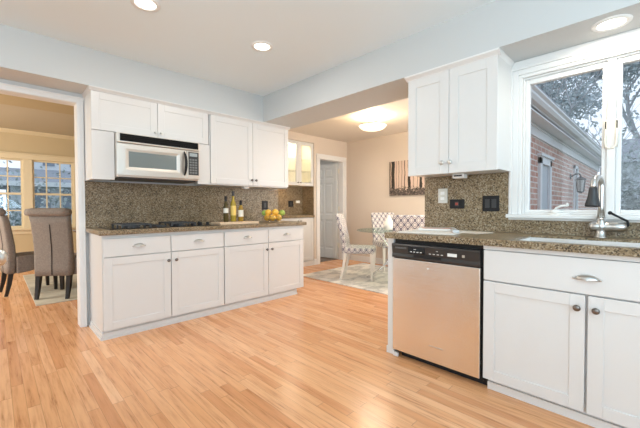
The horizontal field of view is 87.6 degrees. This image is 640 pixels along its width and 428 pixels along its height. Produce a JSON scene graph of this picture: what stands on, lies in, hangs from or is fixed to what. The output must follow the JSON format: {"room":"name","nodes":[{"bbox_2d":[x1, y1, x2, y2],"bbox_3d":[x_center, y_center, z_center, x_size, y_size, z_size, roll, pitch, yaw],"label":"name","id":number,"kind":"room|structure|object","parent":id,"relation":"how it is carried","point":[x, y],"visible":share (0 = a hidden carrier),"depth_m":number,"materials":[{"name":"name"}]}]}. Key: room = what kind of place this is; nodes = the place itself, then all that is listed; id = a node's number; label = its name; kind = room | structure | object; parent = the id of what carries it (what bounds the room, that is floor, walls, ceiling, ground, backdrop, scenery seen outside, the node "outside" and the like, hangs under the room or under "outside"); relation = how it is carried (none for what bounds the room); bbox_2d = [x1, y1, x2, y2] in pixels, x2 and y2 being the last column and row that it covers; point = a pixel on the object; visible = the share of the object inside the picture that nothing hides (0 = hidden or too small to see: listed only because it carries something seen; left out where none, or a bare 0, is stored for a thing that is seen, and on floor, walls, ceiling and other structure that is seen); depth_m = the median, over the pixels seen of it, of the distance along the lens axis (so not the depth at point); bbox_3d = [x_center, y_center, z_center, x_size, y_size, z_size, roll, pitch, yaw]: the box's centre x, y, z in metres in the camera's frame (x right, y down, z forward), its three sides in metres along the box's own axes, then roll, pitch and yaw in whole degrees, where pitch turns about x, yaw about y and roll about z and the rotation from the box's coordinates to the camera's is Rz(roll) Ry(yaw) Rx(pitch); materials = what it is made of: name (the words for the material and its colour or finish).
{"room":"kitchen","nodes":[
{"label":"kitchen","id":0,"kind":"room"},
{"bbox_2d":[0,104,73,135],"bbox_3d":[-4.080,-1.469,4.207,5.300,0.100,4.080,-1,2,-44],"label":"ceiling","id":1,"kind":"structure","parent":0,"point":[11,117],"depth_m":5.13,"materials":[{"name":"beige paint"}]},
{"bbox_2d":[0,94,73,114],"bbox_3d":[-3.744,-1.388,3.866,5.300,0.050,0.700,-1,2,-44],"label":"ceiling band","id":2,"kind":"object","parent":1,"relation":"attached to","point":[4,99],"depth_m":4.17,"materials":[{"name":"beige paint"}]},
{"bbox_2d":[0,132,76,272],"bbox_3d":[-5.462,-0.226,5.649,5.300,2.440,0.120,-1,2,-44],"label":"wall","id":3,"kind":"structure","parent":0,"point":[9,142],"depth_m":5.90,"materials":[{"name":"beige paint"}]},
{"bbox_2d":[0,158,23,228],"bbox_3d":[-5.420,-0.349,5.649,0.585,1.205,0.045,-1,2,-44],"label":"window","id":4,"kind":"structure","parent":3,"relation":"in","point":[7,193],"depth_m":5.79,"materials":[{"name":"beige wood"}]},
{"bbox_2d":[0,128,74,139],"bbox_3d":[-5.445,-1.414,5.517,5.180,0.060,0.060,-1,2,-44],"label":"trim","id":5,"kind":"structure","parent":3,"relation":"attached to","point":[7,130],"depth_m":5.92,"materials":[{"name":"beige wood"}]},
{"bbox_2d":[0,151,75,233],"bbox_3d":[-5.116,-0.356,5.853,1.605,1.410,0.070,-1,2,-44],"label":"window frame","id":6,"kind":"structure","parent":3,"relation":"attached to","point":[27,158],"depth_m":5.86,"materials":[{"name":"beige wood"}]},
{"bbox_2d":[32,160,73,225],"bbox_3d":[-4.911,-0.360,6.147,0.590,1.205,0.045,-1,2,-44],"label":"window","id":7,"kind":"structure","parent":3,"relation":"in","point":[33,161],"depth_m":6.18,"materials":[{"name":"beige"}]},
{"bbox_2d":[86,179,256,325],"bbox_3d":[-3.068,-0.161,2.284,6.815,2.440,0.120,-1,2,-44],"label":"wall","id":8,"kind":"structure","parent":0,"point":[95,180],"depth_m":3.11,"materials":[{"name":"grey paint"}]},
{"bbox_2d":[0,79,82,97],"bbox_3d":[-2.663,-1.062,2.564,1.395,0.032,0.022,-1,2,-44],"label":"trim","id":9,"kind":"structure","parent":8,"relation":"attached to","point":[1,80],"depth_m":2.83,"materials":[{"name":"grey paint"}]},
{"bbox_2d":[0,82,86,326],"bbox_3d":[-2.699,0.002,2.627,1.395,2.098,0.150,-1,2,-44],"label":"door frame","id":10,"kind":"structure","parent":8,"relation":"attached to","point":[7,89],"depth_m":3.04,"materials":[{"name":"white wood"}]},
{"bbox_2d":[82,85,209,185],"bbox_3d":[-1.671,-0.703,3.307,1.080,0.784,0.354,-1,2,-44],"label":"upper cabinet","id":11,"kind":"object","parent":8,"relation":"attached to","point":[107,112],"visible":0.91,"depth_m":3.04,"materials":[{"name":"white wood"}]},
{"bbox_2d":[112,132,199,183],"bbox_3d":[-1.616,-0.526,3.281,0.747,0.406,0.436,-1,2,-44],"label":"microwave","id":12,"kind":"object","parent":11,"relation":"attached to","point":[138,158],"visible":0.99,"depth_m":3.13,"materials":[{"name":"silver metal"}]},
{"bbox_2d":[85,181,277,227],"bbox_3d":[-1.375,-0.106,3.844,2.215,0.430,0.016,-1,2,-44],"label":"backsplash","id":13,"kind":"structure","parent":8,"relation":"attached to","point":[106,203],"depth_m":3.56,"materials":[{"name":"stone"}]},
{"bbox_2d":[262,201,267,209],"bbox_3d":[-0.735,-0.117,4.452,0.095,0.115,0.010,-1,2,-44],"label":"wall outlet","id":14,"kind":"object","parent":13,"relation":"attached to","point":[264,203],"visible":0.91,"depth_m":4.45,"materials":[{"name":"black plastic"}]},
{"bbox_2d":[200,111,289,188],"bbox_3d":[-0.893,-0.721,4.068,1.094,0.784,0.354,-1,2,-44],"label":"upper cabinet","id":15,"kind":"object","parent":8,"relation":"attached to","point":[243,152],"visible":1,"depth_m":3.90,"materials":[{"name":"white wood"}]},
{"bbox_2d":[0,0,494,95],"bbox_3d":[-0.374,-1.372,-0.822,6.360,0.100,7.385,-1,2,-44],"label":"ceiling","id":16,"kind":"structure","parent":0,"point":[208,40],"depth_m":2.49,"materials":[{"name":"white paint"}]},
{"bbox_2d":[130,0,160,11],"bbox_3d":[-1.146,-1.379,2.190,0.180,0.009,0.180,-1,2,-44],"label":"recessed light","id":17,"kind":"object","parent":16,"relation":"in","point":[145,5],"visible":1,"depth_m":2.20,"materials":[{"name":"white glass"}]},
{"bbox_2d":[0,24,291,128],"bbox_3d":[-2.911,-1.272,2.098,6.815,0.410,0.335,-1,2,-44],"label":"soffit","id":18,"kind":"structure","parent":16,"relation":"attached to","point":[26,57],"depth_m":2.89,"materials":[{"name":"grey paint"}]},
{"bbox_2d":[251,41,272,51],"bbox_3d":[-0.482,-1.393,2.777,0.180,0.009,0.180,-1,2,-44],"label":"recessed light","id":19,"kind":"object","parent":16,"relation":"in","point":[262,46],"visible":1,"depth_m":2.77,"materials":[{"name":"white plastic"}]},
{"bbox_2d":[0,257,594,427],"bbox_3d":[-0.439,1.110,2.334,10.600,0.124,11.920,-1,2,-44],"label":"floor","id":20,"kind":"structure","parent":0,"point":[317,356],"depth_m":2.19,"materials":[{"name":"brown wood"}]},
{"bbox_2d":[0,250,7,265],"bbox_3d":[-0.974,0.062,0.944,0.145,2.020,0.810,-1,2,-44],"label":"door","id":21,"kind":"structure","parent":20,"relation":"on","point":[3,255],"depth_m":1.20,"materials":[{"name":"white"}]},
{"bbox_2d":[23,274,76,305],"bbox_3d":[-3.279,0.992,5.248,1.980,0.010,2.340,-1,2,-44],"label":"rug","id":22,"kind":"object","parent":20,"relation":"on","point":[48,294],"visible":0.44,"depth_m":4.33,"materials":[{"name":"beige carpet"}]},
{"bbox_2d":[0,208,57,296],"bbox_3d":[-3.843,0.464,4.356,0.470,1.084,0.627,1,2,38],"label":"chair","id":23,"kind":"object","parent":22,"relation":"on","point":[20,262],"visible":0.62,"depth_m":4.12,"materials":[{"name":"beige fabric"}]},
{"bbox_2d":[24,208,76,299],"bbox_3d":[-3.217,0.466,4.185,0.470,1.084,0.627,0,1,-6],"label":"chair","id":24,"kind":"object","parent":22,"relation":"on","point":[52,234],"visible":0.83,"depth_m":3.96,"materials":[{"name":"beige fabric"}]},
{"bbox_2d":[89,229,223,340],"bbox_3d":[-1.569,0.599,3.277,1.097,0.871,0.574,-1,2,-44],"label":"base cabinet","id":25,"kind":"object","parent":20,"relation":"on","point":[146,281],"visible":1,"depth_m":3.01,"materials":[{"name":"white wood"}]},
{"bbox_2d":[222,225,303,311],"bbox_3d":[-0.781,0.581,4.048,1.104,0.871,0.574,-1,2,-44],"label":"base cabinet","id":26,"kind":"object","parent":20,"relation":"on","point":[262,264],"visible":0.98,"depth_m":3.81,"materials":[{"name":"white wood"}]},
{"bbox_2d":[86,221,306,235],"bbox_3d":[-1.169,0.134,3.661,2.245,0.040,0.573,-1,2,-44],"label":"countertop","id":27,"kind":"structure","parent":26,"relation":"on","point":[97,231],"depth_m":3.18,"materials":[{"name":"stone"}]},
{"bbox_2d":[98,221,220,229],"bbox_3d":[-1.552,0.102,3.297,1.010,0.040,0.440,-1,2,-44],"label":"cooktop","id":28,"kind":"object","parent":27,"relation":"in","point":[136,225],"visible":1,"depth_m":3.16,"materials":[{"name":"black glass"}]},
{"bbox_2d":[146,224,165,226],"bbox_3d":[-1.605,0.111,3.252,0.080,0.011,0.350,-1,2,-44],"label":"vent grille","id":29,"kind":"object","parent":28,"relation":"attached to","point":[153,225],"depth_m":3.15,"materials":[{"name":"grey metal"}]},
{"bbox_2d":[211,221,258,224],"bbox_3d":[-0.953,0.098,3.754,0.485,0.024,0.225,-1,2,-44],"label":"serving board","id":30,"kind":"object","parent":27,"relation":"on","point":[228,222],"visible":0.9,"depth_m":3.65,"materials":[{"name":"brown wood"}]},
{"bbox_2d":[223,196,228,221],"bbox_3d":[-1.044,-0.055,3.700,0.056,0.285,0.056,-1,2,-44],"label":"bottle","id":31,"kind":"object","parent":30,"relation":"on","point":[225,207],"visible":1,"depth_m":3.68,"materials":[{"name":"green glass"}]},
{"bbox_2d":[230,191,235,221],"bbox_3d":[-0.985,-0.087,3.786,0.064,0.345,0.064,-1,2,-44],"label":"bottle","id":32,"kind":"object","parent":30,"relation":"on","point":[233,203],"visible":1,"depth_m":3.76,"materials":[{"name":"yellow glass"}]},
{"bbox_2d":[238,200,243,220],"bbox_3d":[-0.910,-0.037,3.832,0.060,0.242,0.060,-1,2,-44],"label":"bottle","id":33,"kind":"object","parent":30,"relation":"on","point":[240,209],"visible":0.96,"depth_m":3.81,"materials":[{"name":"yellow glass"}]},
{"bbox_3d":[-0.588,0.058,4.163,0.292,0.086,0.292,-1,2,-44],"label":"fruit bowl","id":34,"kind":"object","parent":27,"relation":"on","visible":0},
{"bbox_2d":[269,214,275,220],"bbox_3d":[-0.580,0.043,4.091,0.084,0.084,0.083,-1,2,-44],"label":"orange","id":35,"kind":"object","parent":34,"relation":"in","point":[272,217],"visible":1,"depth_m":4.06,"materials":[{"name":"orange food"}]},
{"bbox_2d":[276,214,281,220],"bbox_3d":[-0.513,0.042,4.135,0.084,0.084,0.083,-1,2,-44],"label":"orange","id":36,"kind":"object","parent":34,"relation":"in","point":[278,217],"visible":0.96,"depth_m":4.10,"materials":[{"name":"orange food"}]},
{"bbox_2d":[272,209,278,214],"bbox_3d":[-0.554,-0.024,4.125,0.084,0.084,0.083,-1,2,-44],"label":"orange","id":37,"kind":"object","parent":36,"relation":"on","point":[274,211],"visible":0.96,"depth_m":4.10,"materials":[{"name":"orange food"}]},
{"bbox_3d":[-0.650,0.043,4.118,0.084,0.084,0.083,-1,2,-44],"label":"orange","id":38,"kind":"object","parent":34,"relation":"in","visible":0},
{"bbox_2d":[265,209,271,214],"bbox_3d":[-0.640,-0.021,4.133,0.082,0.082,0.081,-1,2,-44],"label":"orange","id":39,"kind":"object","parent":38,"relation":"on","point":[267,212],"visible":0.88,"depth_m":4.11,"materials":[{"name":"orange food"}]},
{"bbox_2d":[280,217,313,266],"bbox_3d":[-0.615,0.521,6.053,1.120,0.905,0.359,-1,2,-44],"label":"base cabinet","id":40,"kind":"object","parent":20,"relation":"on","point":[308,230],"visible":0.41,"depth_m":6.23,"materials":[{"name":"white wood"}]},
{"bbox_2d":[282,215,314,217],"bbox_3d":[-0.765,0.048,5.905,1.523,0.046,0.352,-1,2,-44],"label":"countertop","id":41,"kind":"structure","parent":40,"relation":"on","point":[283,216],"depth_m":6.01,"materials":[{"name":"stone"}]},
{"bbox_2d":[303,263,387,294],"bbox_3d":[1.124,0.986,5.031,1.630,0.010,2.490,-1,2,-44],"label":"rug","id":42,"kind":"object","parent":20,"relation":"on","point":[356,275],"visible":0.29,"depth_m":5.15,"materials":[{"name":"beige carpet"}]},
{"bbox_2d":[335,213,375,280],"bbox_3d":[0.554,0.487,5.126,0.574,0.985,0.450,0,1,13],"label":"dining chair","id":43,"kind":"object","parent":42,"relation":"on","point":[347,249],"visible":1,"depth_m":4.96,"materials":[{"name":"fabric"}]},
{"bbox_2d":[367,230,392,277],"bbox_3d":[1.116,0.608,5.023,1.120,0.739,1.120,-1,2,-44],"label":"dining table","id":44,"kind":"object","parent":42,"relation":"on","point":[382,238],"visible":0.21,"depth_m":5.07,"materials":[{"name":"clear glass"}]},
{"bbox_2d":[384,215,392,229],"bbox_3d":[1.045,0.128,5.056,0.156,0.218,0.156,-1,2,-44],"label":"vase","id":45,"kind":"object","parent":44,"relation":"on","point":[388,224],"visible":0.91,"depth_m":5.00,"materials":[{"name":"white ceramic"}]},
{"bbox_2d":[371,212,393,271],"bbox_3d":[1.205,0.470,5.869,0.450,0.985,0.574,0,1,-12],"label":"dining chair","id":46,"kind":"object","parent":42,"relation":"on","point":[377,219],"visible":0.44,"depth_m":5.99,"materials":[{"name":"fabric"}]},
{"bbox_2d":[393,215,424,231],"bbox_3d":[1.193,0.500,4.452,0.450,0.985,0.574,0,1,10],"label":"dining chair","id":47,"kind":"object","parent":42,"relation":"on","point":[400,222],"visible":0.12,"depth_m":4.19,"materials":[{"name":"fabric"}]},
{"bbox_2d":[387,238,398,356],"bbox_3d":[0.745,0.608,2.682,0.600,0.868,0.105,-1,2,-44],"label":"end panel","id":48,"kind":"object","parent":20,"relation":"on","point":[390,349],"visible":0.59,"depth_m":2.50,"materials":[{"name":"white wood"}]},
{"bbox_2d":[392,239,487,384],"bbox_3d":[0.959,0.613,2.422,0.582,0.868,0.649,-1,2,-44],"label":"dishwasher","id":49,"kind":"object","parent":20,"relation":"on","point":[438,287],"visible":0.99,"depth_m":2.19,"materials":[{"name":"silver metal"}]},
{"bbox_2d":[483,246,639,427],"bbox_3d":[1.541,0.623,1.842,0.639,0.869,1.020,-1,2,-44],"label":"base cabinet","id":50,"kind":"object","parent":20,"relation":"on","point":[561,333],"visible":0.99,"depth_m":1.72,"materials":[{"name":"white wood"}]},
{"bbox_2d":[385,230,639,257],"bbox_3d":[1.535,0.168,1.837,0.638,0.040,2.374,-1,2,-44],"label":"countertop","id":51,"kind":"structure","parent":50,"relation":"on","point":[497,239],"depth_m":1.95,"materials":[{"name":"stone"}]},
{"bbox_2d":[397,229,466,234],"bbox_3d":[0.833,0.132,2.483,0.400,0.006,0.360,1,2,37],"label":"newspaper","id":52,"kind":"object","parent":51,"relation":"on","point":[412,230],"visible":0.86,"depth_m":2.42,"materials":[{"name":"white paper"}]},
{"bbox_2d":[418,227,455,230],"bbox_3d":[0.934,0.118,2.666,0.280,0.014,0.210,0,1,17],"label":"magazine","id":53,"kind":"object","parent":52,"relation":"on","point":[419,228],"visible":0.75,"depth_m":2.59,"materials":[{"name":"white paper"}]},
{"bbox_2d":[450,228,458,232],"bbox_3d":[0.963,0.119,2.393,0.044,0.023,0.180,0,1,14],"label":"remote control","id":54,"kind":"object","parent":52,"relation":"on","point":[452,230],"visible":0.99,"depth_m":2.31,"materials":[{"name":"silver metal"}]},
{"bbox_2d":[459,230,493,233],"bbox_3d":[1.102,0.133,2.481,0.200,0.002,0.280,-1,1,-27],"label":"paper sheet","id":55,"kind":"object","parent":51,"relation":"on","point":[470,232],"visible":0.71,"depth_m":2.41,"materials":[{"name":"beige paper"}]},
{"bbox_2d":[509,237,639,261],"bbox_3d":[1.540,0.274,1.779,0.450,0.220,0.860,-1,2,-44],"label":"sink","id":56,"kind":"object","parent":51,"relation":"in","point":[606,243],"visible":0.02,"depth_m":2.01,"materials":[{"name":"white ceramic"}]},
{"bbox_2d":[585,175,629,237],"bbox_3d":[1.675,-0.045,1.981,0.232,0.377,0.133,0,1,0],"label":"faucet","id":57,"kind":"object","parent":51,"relation":"on","point":[596,195],"visible":1,"depth_m":1.97,"materials":[{"name":"silver metal"}]},
{"bbox_2d":[320,160,336,164],"bbox_3d":[0.372,-0.290,8.980,0.100,2.400,2.880,-1,2,-44],"label":"wall","id":58,"kind":"structure","parent":0,"point":[321,161],"depth_m":9.11,"materials":[{"name":"grey paint"}]},
{"bbox_2d":[312,136,346,258],"bbox_3d":[0.187,-0.262,6.699,0.955,2.440,0.120,-1,2,-44],"label":"wall","id":59,"kind":"structure","parent":0,"point":[325,146],"depth_m":6.50,"materials":[{"name":"beige paint"}]},
{"bbox_2d":[278,186,313,214],"bbox_3d":[-0.774,-0.243,5.907,1.523,0.535,0.330,-1,2,-44],"label":"backsplash","id":60,"kind":"structure","parent":59,"relation":"attached to","point":[305,195],"depth_m":6.37,"materials":[{"name":"stone"}]},
{"bbox_2d":[288,201,292,206],"bbox_3d":[-0.552,-0.192,6.323,0.120,0.115,0.010,-1,2,-44],"label":"wall outlet","id":61,"kind":"object","parent":60,"relation":"attached to","point":[290,203],"visible":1,"depth_m":6.31,"materials":[{"name":"black plastic"}]},
{"bbox_2d":[288,139,312,186],"bbox_3d":[-0.622,-0.920,6.019,1.110,0.808,0.359,-1,2,-44],"label":"upper cabinet","id":62,"kind":"object","parent":59,"relation":"attached to","point":[300,154],"visible":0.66,"depth_m":6.29,"materials":[{"name":"beige wood"}]},
{"bbox_2d":[320,163,339,258],"bbox_3d":[0.117,-0.059,7.180,0.745,2.015,0.050,1,2,40],"label":"door","id":63,"kind":"structure","parent":59,"relation":"in","point":[329,245],"depth_m":7.09,"materials":[{"name":"grey paint"}]},
{"bbox_2d":[316,153,345,263],"bbox_3d":[0.197,-0.102,6.697,0.850,2.120,0.142,-1,2,-44],"label":"door frame","id":64,"kind":"structure","parent":59,"relation":"attached to","point":[341,161],"depth_m":6.75,"materials":[{"name":"white wood"}]},
{"bbox_2d":[288,98,407,142],"bbox_3d":[0.843,-1.498,4.995,2.600,0.100,3.500,-1,2,-44],"label":"ceiling","id":65,"kind":"structure","parent":0,"point":[344,128],"depth_m":5.43,"materials":[{"name":"beige paint"}]},
{"bbox_2d":[358,115,386,131],"bbox_3d":[0.779,-1.340,4.936,0.424,0.209,0.424,-1,2,-44],"label":"ceiling lamp","id":66,"kind":"object","parent":65,"relation":"hanging from","point":[367,126],"visible":1,"depth_m":4.84,"materials":[{"name":"white glass"}]},
{"bbox_2d":[347,132,424,258],"bbox_3d":[1.742,-0.248,5.878,0.120,2.440,3.470,-1,2,-44],"label":"wall","id":67,"kind":"structure","parent":0,"point":[368,160],"depth_m":6.53,"materials":[{"name":"beige paint"}]},
{"bbox_2d":[349,254,387,264],"bbox_3d":[1.721,0.918,5.830,0.016,0.110,3.300,-1,2,-44],"label":"baseboard","id":68,"kind":"structure","parent":67,"relation":"attached to","point":[352,257],"depth_m":6.67,"materials":[{"name":"white wood"}]},
{"bbox_2d":[389,160,424,195],"bbox_3d":[1.639,-0.645,5.864,0.030,0.625,0.965,-1,2,-44],"label":"print","id":69,"kind":"object","parent":67,"relation":"attached to","point":[400,183],"visible":0.57,"depth_m":5.99},
{"bbox_2d":[263,0,639,127],"bbox_3d":[2.061,-1.273,1.564,0.465,0.410,7.385,-1,2,-44],"label":"beam","id":70,"kind":"structure","parent":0,"point":[522,29],"depth_m":2.41,"materials":[{"name":"grey paint"}]},
{"bbox_2d":[591,14,632,31],"bbox_3d":[1.639,-1.069,1.875,0.180,0.009,0.180,-1,2,-44],"label":"recessed light","id":71,"kind":"object","parent":70,"relation":"attached to","point":[610,23],"visible":1,"depth_m":1.86,"materials":[{"name":"white plastic"}]},
{"bbox_2d":[430,50,639,222],"bbox_3d":[2.866,0.007,1.018,0.120,2.130,5.445,-1,2,-44],"label":"wall","id":72,"kind":"structure","parent":0,"point":[638,50],"depth_m":2.25,"materials":[{"name":"beige paint"}]},
{"bbox_2d":[404,47,513,177],"bbox_3d":[1.039,-0.693,2.533,0.346,0.784,0.695,-1,2,-44],"label":"upper cabinet","id":73,"kind":"object","parent":72,"relation":"attached to","point":[459,111],"visible":0.98,"depth_m":2.38,"materials":[{"name":"white wood"}]},
{"bbox_2d":[452,173,466,178],"bbox_3d":[1.080,-0.292,2.577,0.072,0.034,0.090,-1,2,-44],"label":"light","id":74,"kind":"object","parent":73,"relation":"attached to","point":[454,176],"visible":0.99,"depth_m":2.56,"materials":[{"name":"white plastic"}]},
{"bbox_2d":[425,172,639,238],"bbox_3d":[1.752,-0.078,2.054,0.016,0.439,2.387,-1,2,-44],"label":"backsplash","id":75,"kind":"structure","parent":72,"relation":"attached to","point":[472,189],"depth_m":2.56,"materials":[{"name":"stone"}]},
{"bbox_2d":[438,189,447,202],"bbox_3d":[1.022,-0.151,2.778,0.012,0.120,0.080,-1,2,-44],"label":"wall plate","id":76,"kind":"object","parent":75,"relation":"attached to","point":[442,193],"visible":1,"depth_m":2.77,"materials":[{"name":"grey plastic"}]},
{"bbox_2d":[450,199,463,208],"bbox_3d":[1.106,-0.082,2.695,0.012,0.074,0.118,-1,2,-44],"label":"wall outlet","id":77,"kind":"object","parent":75,"relation":"attached to","point":[454,203],"visible":1,"depth_m":2.69,"materials":[{"name":"black plastic"}]},
{"bbox_2d":[482,195,498,210],"bbox_3d":[1.286,-0.079,2.512,0.010,0.118,0.118,-1,2,-44],"label":"light switch","id":78,"kind":"object","parent":75,"relation":"attached to","point":[489,203],"visible":1,"depth_m":2.51,"materials":[{"name":"black plastic"}]},
{"bbox_2d":[506,28,639,222],"bbox_3d":[1.801,-0.515,2.050,0.182,1.124,1.145,-1,2,-44],"label":"window","id":79,"kind":"structure","parent":72,"relation":"in","point":[627,42],"depth_m":2.13,"materials":[{"name":"white wood"}]},
{"bbox_3d":[-0.967,-0.245,6.020,1.645,2.440,0.098,-1,2,-44],"label":"wall","id":80,"kind":"structure","parent":0,"visible":0},
{"bbox_2d":[288,131,313,143],"bbox_3d":[-0.777,-1.393,5.881,1.530,0.140,0.330,-1,2,-44],"label":"soffit","id":81,"kind":"structure","parent":80,"relation":"attached to","point":[295,136],"depth_m":6.06,"materials":[{"name":"beige paint"}]},
{"label":"outside","id":82,"kind":"structure","parent":0,"visible":0},
{"bbox_3d":[-3.341,1.259,17.745,100.000,0.150,90.000,-1,2,-44],"label":"ground","id":83,"kind":"structure","parent":82,"visible":0},
{"bbox_2d":[0,162,71,225],"bbox_3d":[-14.707,-2.251,21.843,9.200,6.750,8.950,-1,2,-44],"label":"house","id":84,"kind":"structure","parent":83,"relation":"on","point":[52,168],"depth_m":17.53,"materials":[{"name":"grey"}]},
{"bbox_2d":[0,161,71,225],"bbox_3d":[-7.604,-1.048,9.860,8.815,4.824,2.655,-1,2,-44],"label":"tree","id":85,"kind":"object","parent":83,"relation":"on","point":[57,199],"visible":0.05,"depth_m":9.43,"materials":[{"name":"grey plant"}]},
{"bbox_2d":[530,85,601,209],"bbox_3d":[3.143,-0.074,7.204,8.910,2.930,4.100,-1,2,-44],"label":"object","id":86,"kind":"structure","parent":83,"relation":"on","point":[560,148],"depth_m":5.13,"materials":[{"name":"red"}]},
{"bbox_2d":[570,173,586,192],"bbox_3d":[4.784,-0.569,6.180,0.163,0.375,0.244,-1,2,-44],"label":"wall lantern","id":87,"kind":"object","parent":86,"relation":"attached to","point":[580,181],"visible":1,"depth_m":6.13,"materials":[{"name":"grey metal"}]},
{"bbox_2d":[537,70,602,119],"bbox_3d":[10.245,-3.263,14.935,4.493,8.964,5.799,1,1,34],"label":"tree","id":88,"kind":"object","parent":83,"relation":"on","point":[584,99],"visible":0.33,"depth_m":13.42,"materials":[{"name":"grey plant"}]},
{"bbox_2d":[563,91,639,186],"bbox_3d":[10.014,-1.442,11.563,3.525,5.460,4.642,-1,2,-44],"label":"tree","id":89,"kind":"object","parent":83,"relation":"on","point":[574,94],"visible":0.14,"depth_m":11.40,"materials":[{"name":"grey plant"}]},
{"bbox_2d":[576,61,639,137],"bbox_3d":[17.816,-5.216,17.239,7.696,12.727,9.946,-1,1,-30],"label":"tree","id":90,"kind":"object","parent":83,"relation":"on","point":[627,80],"visible":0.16,"depth_m":17.88,"materials":[{"name":"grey plant"}]},
{"bbox_2d":[600,66,639,209],"bbox_3d":[10.079,-2.000,9.309,2.739,6.685,4.393,-1,2,-39],"label":"tree","id":91,"kind":"object","parent":83,"relation":"on","point":[626,205],"visible":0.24,"depth_m":9.82,"materials":[{"name":"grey plant"}]},
{"bbox_2d":[621,138,639,209],"bbox_3d":[14.172,-0.926,12.665,4.400,4.350,5.100,-1,2,-44],"label":"tree","id":92,"kind":"object","parent":83,"relation":"on","point":[625,148],"visible":0.02,"depth_m":12.60,"materials":[{"name":"grey"}]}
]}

